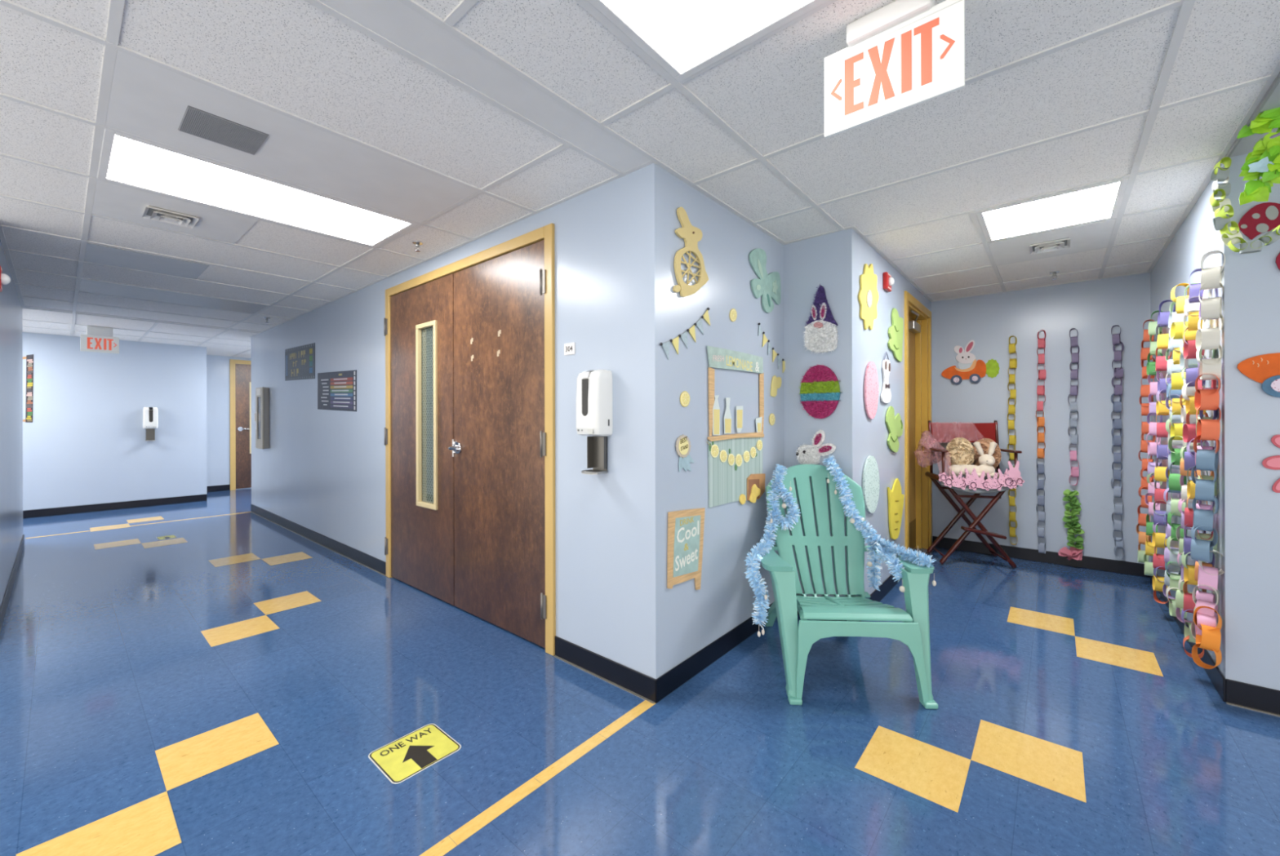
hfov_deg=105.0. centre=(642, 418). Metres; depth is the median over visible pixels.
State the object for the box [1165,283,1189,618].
chain
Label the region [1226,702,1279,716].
trim
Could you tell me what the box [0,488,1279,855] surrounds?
floor
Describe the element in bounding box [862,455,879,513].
cutout
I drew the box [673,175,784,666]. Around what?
wall
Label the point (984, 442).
pompom
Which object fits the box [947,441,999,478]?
plush bunny
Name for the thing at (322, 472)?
wall
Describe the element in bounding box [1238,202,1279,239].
cutout
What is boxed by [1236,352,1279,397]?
cutout
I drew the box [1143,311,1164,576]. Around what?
chain
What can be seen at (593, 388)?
dispenser
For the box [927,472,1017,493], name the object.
cloth
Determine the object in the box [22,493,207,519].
baseboard
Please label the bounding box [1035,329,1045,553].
chain
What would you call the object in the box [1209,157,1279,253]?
chain
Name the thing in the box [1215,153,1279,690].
wall
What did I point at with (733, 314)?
lemon slice
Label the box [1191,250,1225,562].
chain
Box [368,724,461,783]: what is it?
sign
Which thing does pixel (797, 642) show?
chair
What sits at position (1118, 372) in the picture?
chain
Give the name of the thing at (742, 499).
cutout
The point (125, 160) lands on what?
recessed light
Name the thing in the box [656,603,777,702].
baseboard
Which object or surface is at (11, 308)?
wall
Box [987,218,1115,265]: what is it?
tile
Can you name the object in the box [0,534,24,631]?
baseboard
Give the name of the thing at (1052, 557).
baseboard
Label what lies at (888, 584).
baseboard
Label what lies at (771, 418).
lemon slice
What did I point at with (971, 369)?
cutout
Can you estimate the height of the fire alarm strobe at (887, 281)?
0.115 m
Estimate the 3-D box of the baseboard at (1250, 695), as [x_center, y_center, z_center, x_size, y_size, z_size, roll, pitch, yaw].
[3.381,1.158,1.347,2.330,0.100,0.008,0,0,40]
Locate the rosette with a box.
[675,434,693,471]
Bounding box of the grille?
[178,106,268,155]
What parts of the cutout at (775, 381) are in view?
glass, glass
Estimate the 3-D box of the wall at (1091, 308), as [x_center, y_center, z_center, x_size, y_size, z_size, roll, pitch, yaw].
[3.344,0.048,4.241,1.745,2.321,0.140,0,0,40]
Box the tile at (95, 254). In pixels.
[84,243,209,279]
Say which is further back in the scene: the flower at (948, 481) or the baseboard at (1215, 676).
the flower at (948, 481)
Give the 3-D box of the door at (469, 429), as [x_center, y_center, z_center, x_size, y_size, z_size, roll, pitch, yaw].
[-1.214,0.109,3.184,2.005,2.225,0.165,0,0,40]
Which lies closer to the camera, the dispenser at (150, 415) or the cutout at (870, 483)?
the cutout at (870, 483)
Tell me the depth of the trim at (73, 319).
6.20 m
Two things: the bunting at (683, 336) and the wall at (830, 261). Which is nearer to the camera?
the bunting at (683, 336)
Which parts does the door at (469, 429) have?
hinge plate, hinge plate, hinge plate, wired glass pane, lever handle, hinge plate, hinge plate, hinge plate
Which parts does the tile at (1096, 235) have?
plate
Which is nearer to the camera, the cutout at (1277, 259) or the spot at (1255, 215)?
the cutout at (1277, 259)
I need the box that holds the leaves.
[1236,107,1279,205]
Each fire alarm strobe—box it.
[0,266,10,292]
[882,271,894,292]
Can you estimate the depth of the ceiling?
1.86 m
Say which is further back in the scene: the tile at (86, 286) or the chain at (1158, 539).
the tile at (86, 286)
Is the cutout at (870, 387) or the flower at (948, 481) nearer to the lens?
the cutout at (870, 387)
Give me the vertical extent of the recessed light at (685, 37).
0.007 m
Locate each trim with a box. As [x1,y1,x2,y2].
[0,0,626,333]
[0,60,1279,358]
[22,313,250,356]
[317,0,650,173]
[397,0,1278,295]
[1222,71,1279,164]
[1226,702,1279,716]
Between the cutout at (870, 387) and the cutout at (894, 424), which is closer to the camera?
the cutout at (870, 387)
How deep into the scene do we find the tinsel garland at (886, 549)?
2.58 m
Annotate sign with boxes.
[80,325,119,354]
[155,534,177,540]
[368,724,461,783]
[564,342,574,355]
[666,507,705,590]
[823,0,964,138]
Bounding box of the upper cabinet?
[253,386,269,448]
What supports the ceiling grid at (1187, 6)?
attached to the ceiling
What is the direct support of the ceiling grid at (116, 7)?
attached to the ceiling
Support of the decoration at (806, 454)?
attached to the wall at (830, 261)
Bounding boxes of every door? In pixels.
[229,359,251,490]
[383,223,555,655]
[904,290,932,555]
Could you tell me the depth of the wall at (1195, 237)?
2.77 m
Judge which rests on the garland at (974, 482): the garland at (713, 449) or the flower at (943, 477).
the flower at (943, 477)
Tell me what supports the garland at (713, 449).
hanging from the cutout at (726, 484)
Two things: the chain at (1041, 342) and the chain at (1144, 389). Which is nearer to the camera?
the chain at (1144, 389)
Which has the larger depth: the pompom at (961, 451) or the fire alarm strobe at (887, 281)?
the pompom at (961, 451)
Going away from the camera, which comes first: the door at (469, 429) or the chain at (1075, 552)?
the door at (469, 429)
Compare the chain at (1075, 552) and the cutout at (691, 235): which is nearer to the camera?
the cutout at (691, 235)
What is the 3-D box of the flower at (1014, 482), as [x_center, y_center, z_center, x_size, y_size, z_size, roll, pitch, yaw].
[2.926,0.509,3.872,0.068,0.081,0.015,0,0,15]
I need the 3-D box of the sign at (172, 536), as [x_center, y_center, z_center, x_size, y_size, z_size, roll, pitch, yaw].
[-4.944,1.232,5.096,0.200,0.002,0.140,0,0,40]
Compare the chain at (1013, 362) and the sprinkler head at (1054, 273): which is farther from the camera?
the chain at (1013, 362)
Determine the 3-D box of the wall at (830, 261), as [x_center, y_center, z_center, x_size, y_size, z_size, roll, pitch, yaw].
[1.046,0.054,3.077,0.555,2.321,0.140,0,0,40]
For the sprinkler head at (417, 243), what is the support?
attached to the ceiling
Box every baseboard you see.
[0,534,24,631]
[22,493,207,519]
[206,484,230,492]
[250,504,657,703]
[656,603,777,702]
[797,611,847,621]
[859,573,901,621]
[932,536,1150,577]
[1150,573,1226,702]
[1225,679,1279,715]
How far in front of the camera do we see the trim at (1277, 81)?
1.73 m
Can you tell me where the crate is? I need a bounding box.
[746,473,764,502]
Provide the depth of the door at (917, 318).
4.56 m
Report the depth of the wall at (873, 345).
3.34 m
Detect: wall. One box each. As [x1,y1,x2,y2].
[0,240,22,608]
[22,332,206,511]
[206,355,251,489]
[250,163,675,679]
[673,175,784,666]
[783,228,859,596]
[858,235,931,595]
[931,272,1151,564]
[1150,181,1217,663]
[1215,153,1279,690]
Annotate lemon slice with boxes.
[680,391,689,407]
[729,308,737,321]
[768,413,775,425]
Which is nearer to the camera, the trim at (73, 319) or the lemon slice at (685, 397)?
the lemon slice at (685, 397)
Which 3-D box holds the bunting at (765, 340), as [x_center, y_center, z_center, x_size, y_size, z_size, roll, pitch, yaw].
[0.801,-0.421,2.988,0.014,0.267,0.412,0,0,40]
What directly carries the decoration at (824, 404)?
attached to the wall at (830, 261)
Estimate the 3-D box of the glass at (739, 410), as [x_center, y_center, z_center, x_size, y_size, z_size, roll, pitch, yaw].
[0.522,0.003,2.652,0.003,0.144,0.074,0,0,40]
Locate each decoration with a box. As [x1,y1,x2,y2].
[795,429,835,464]
[799,364,842,419]
[802,285,839,354]
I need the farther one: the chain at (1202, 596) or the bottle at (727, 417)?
the bottle at (727, 417)
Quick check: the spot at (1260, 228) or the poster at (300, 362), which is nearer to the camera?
the spot at (1260, 228)
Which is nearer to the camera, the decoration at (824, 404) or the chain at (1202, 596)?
the chain at (1202, 596)
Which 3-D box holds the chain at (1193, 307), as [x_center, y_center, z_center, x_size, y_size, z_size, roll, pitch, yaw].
[2.702,0.174,2.424,0.090,1.671,0.097,0,0,-31]
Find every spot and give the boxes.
[1240,224,1247,228]
[1252,213,1260,218]
[1256,223,1269,232]
[1265,205,1278,220]
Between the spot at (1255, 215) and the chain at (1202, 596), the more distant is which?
the chain at (1202, 596)
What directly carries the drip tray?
on the dispenser at (593, 388)
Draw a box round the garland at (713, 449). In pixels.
[706,440,762,471]
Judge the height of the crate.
0.163 m
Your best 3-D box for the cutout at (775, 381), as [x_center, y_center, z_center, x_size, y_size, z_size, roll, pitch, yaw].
[0.819,-0.198,3.015,0.004,0.133,0.154,0,0,40]
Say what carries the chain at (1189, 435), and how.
hanging from the wall at (1195, 237)
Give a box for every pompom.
[945,437,974,466]
[973,438,1001,469]
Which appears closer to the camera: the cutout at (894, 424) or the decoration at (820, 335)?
the decoration at (820, 335)
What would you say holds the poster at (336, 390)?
attached to the wall at (322, 472)
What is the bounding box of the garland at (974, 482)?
[938,460,1024,490]
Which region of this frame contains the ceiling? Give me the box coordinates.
[0,0,1279,358]
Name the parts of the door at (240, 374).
lever handle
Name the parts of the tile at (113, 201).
plate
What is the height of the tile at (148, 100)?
0.010 m
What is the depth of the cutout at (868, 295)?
3.05 m
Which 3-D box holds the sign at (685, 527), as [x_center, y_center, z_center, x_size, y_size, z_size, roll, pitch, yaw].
[0.206,0.616,2.277,0.008,0.406,0.299,0,0,40]
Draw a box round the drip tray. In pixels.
[581,469,608,475]
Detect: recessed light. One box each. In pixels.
[97,128,417,247]
[586,0,830,82]
[975,177,1128,242]
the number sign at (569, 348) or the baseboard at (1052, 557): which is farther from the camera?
the baseboard at (1052, 557)
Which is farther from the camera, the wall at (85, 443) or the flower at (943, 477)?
the wall at (85, 443)
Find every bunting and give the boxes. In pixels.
[659,307,710,359]
[758,323,785,373]
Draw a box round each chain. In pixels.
[1007,335,1017,545]
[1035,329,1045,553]
[1057,328,1084,560]
[1111,324,1124,557]
[1136,320,1155,563]
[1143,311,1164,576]
[1151,300,1175,604]
[1162,302,1184,599]
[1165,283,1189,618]
[1175,283,1200,622]
[1181,268,1208,658]
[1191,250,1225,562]
[1191,550,1224,669]
[1192,289,1217,639]
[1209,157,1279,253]
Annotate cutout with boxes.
[672,206,708,297]
[706,346,764,507]
[738,493,746,504]
[748,248,781,312]
[857,263,879,329]
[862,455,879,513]
[863,361,878,418]
[880,351,891,403]
[885,406,902,452]
[887,308,903,362]
[887,478,904,539]
[941,340,999,384]
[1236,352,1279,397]
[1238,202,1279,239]
[1262,435,1279,493]
[1275,253,1279,270]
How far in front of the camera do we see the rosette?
2.26 m
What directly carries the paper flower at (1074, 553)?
on the chain at (1075, 552)
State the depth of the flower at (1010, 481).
3.88 m
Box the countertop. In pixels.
[707,432,764,441]
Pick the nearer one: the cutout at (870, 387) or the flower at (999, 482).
the cutout at (870, 387)
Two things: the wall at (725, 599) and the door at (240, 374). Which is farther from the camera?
the door at (240, 374)
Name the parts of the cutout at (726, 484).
post, striped panel, post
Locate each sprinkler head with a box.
[412,240,422,252]
[1049,271,1059,279]
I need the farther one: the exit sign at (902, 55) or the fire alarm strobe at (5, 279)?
the fire alarm strobe at (5, 279)
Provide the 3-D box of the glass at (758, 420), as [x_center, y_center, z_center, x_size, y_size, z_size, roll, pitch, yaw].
[0.667,0.034,2.825,0.003,0.091,0.078,0,0,40]
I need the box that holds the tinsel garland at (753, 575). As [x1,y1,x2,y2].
[743,464,800,636]
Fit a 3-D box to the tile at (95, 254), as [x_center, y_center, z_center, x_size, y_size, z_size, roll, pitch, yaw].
[-3.486,-1.092,3.455,0.565,0.004,0.580,0,0,40]
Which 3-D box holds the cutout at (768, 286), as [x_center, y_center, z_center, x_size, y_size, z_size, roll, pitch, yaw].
[0.727,-0.808,2.899,0.012,0.357,0.398,0,0,40]
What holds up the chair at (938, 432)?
on the floor
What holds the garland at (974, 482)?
attached to the chair at (938, 432)
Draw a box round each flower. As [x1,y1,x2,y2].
[938,472,948,483]
[943,475,952,487]
[956,477,967,489]
[968,483,978,490]
[981,479,989,490]
[996,479,1003,490]
[1002,475,1016,488]
[1010,478,1018,488]
[1015,476,1024,486]
[1057,546,1083,560]
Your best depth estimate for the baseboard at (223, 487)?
8.39 m
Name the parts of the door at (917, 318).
kick plate, closer arm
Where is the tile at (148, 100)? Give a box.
[105,50,477,222]
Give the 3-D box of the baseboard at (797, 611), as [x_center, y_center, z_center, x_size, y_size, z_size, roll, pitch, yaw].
[1.058,1.165,2.972,0.423,0.100,0.008,0,0,40]
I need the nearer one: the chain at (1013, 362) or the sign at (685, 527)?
the sign at (685, 527)
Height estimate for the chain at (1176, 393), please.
1.671 m
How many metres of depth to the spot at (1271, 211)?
2.01 m
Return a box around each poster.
[22,354,33,422]
[284,342,315,381]
[317,369,356,411]
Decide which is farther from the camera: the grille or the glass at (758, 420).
the glass at (758, 420)
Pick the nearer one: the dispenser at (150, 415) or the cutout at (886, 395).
the cutout at (886, 395)
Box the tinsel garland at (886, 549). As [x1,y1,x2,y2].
[822,454,936,592]
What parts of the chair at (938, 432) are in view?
post, seat rail, armrest, arm post, leg, leg, leg, leg, post, armrest, arm post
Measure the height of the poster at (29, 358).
0.854 m
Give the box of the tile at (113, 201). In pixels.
[91,180,257,244]
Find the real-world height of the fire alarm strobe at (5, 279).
0.130 m
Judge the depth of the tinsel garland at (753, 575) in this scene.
2.62 m
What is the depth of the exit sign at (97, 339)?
5.77 m
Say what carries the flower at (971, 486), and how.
on the garland at (974, 482)
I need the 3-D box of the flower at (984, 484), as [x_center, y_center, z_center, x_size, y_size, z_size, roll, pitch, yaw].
[2.746,0.529,3.923,0.076,0.091,0.015,0,0,15]
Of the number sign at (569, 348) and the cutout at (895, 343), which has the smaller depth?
the number sign at (569, 348)
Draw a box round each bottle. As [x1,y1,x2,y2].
[712,395,719,435]
[724,397,731,434]
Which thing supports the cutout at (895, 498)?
attached to the wall at (873, 345)
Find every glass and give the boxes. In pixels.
[735,405,742,432]
[755,417,762,432]
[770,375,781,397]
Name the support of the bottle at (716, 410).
on the cutout at (726, 484)
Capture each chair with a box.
[760,464,937,709]
[924,420,1022,568]
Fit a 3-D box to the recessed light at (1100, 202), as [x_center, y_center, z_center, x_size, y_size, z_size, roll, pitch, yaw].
[2.194,-1.106,2.664,0.586,0.007,0.585,0,0,40]
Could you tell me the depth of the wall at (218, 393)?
8.40 m
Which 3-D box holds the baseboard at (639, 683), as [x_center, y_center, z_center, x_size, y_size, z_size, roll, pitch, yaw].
[-2.576,1.176,4.316,6.888,0.100,0.008,0,0,40]
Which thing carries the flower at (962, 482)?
on the garland at (974, 482)
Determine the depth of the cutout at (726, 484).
2.57 m
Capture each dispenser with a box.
[142,407,158,441]
[576,369,612,475]
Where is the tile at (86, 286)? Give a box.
[79,279,267,314]
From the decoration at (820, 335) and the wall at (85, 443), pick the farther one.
the wall at (85, 443)

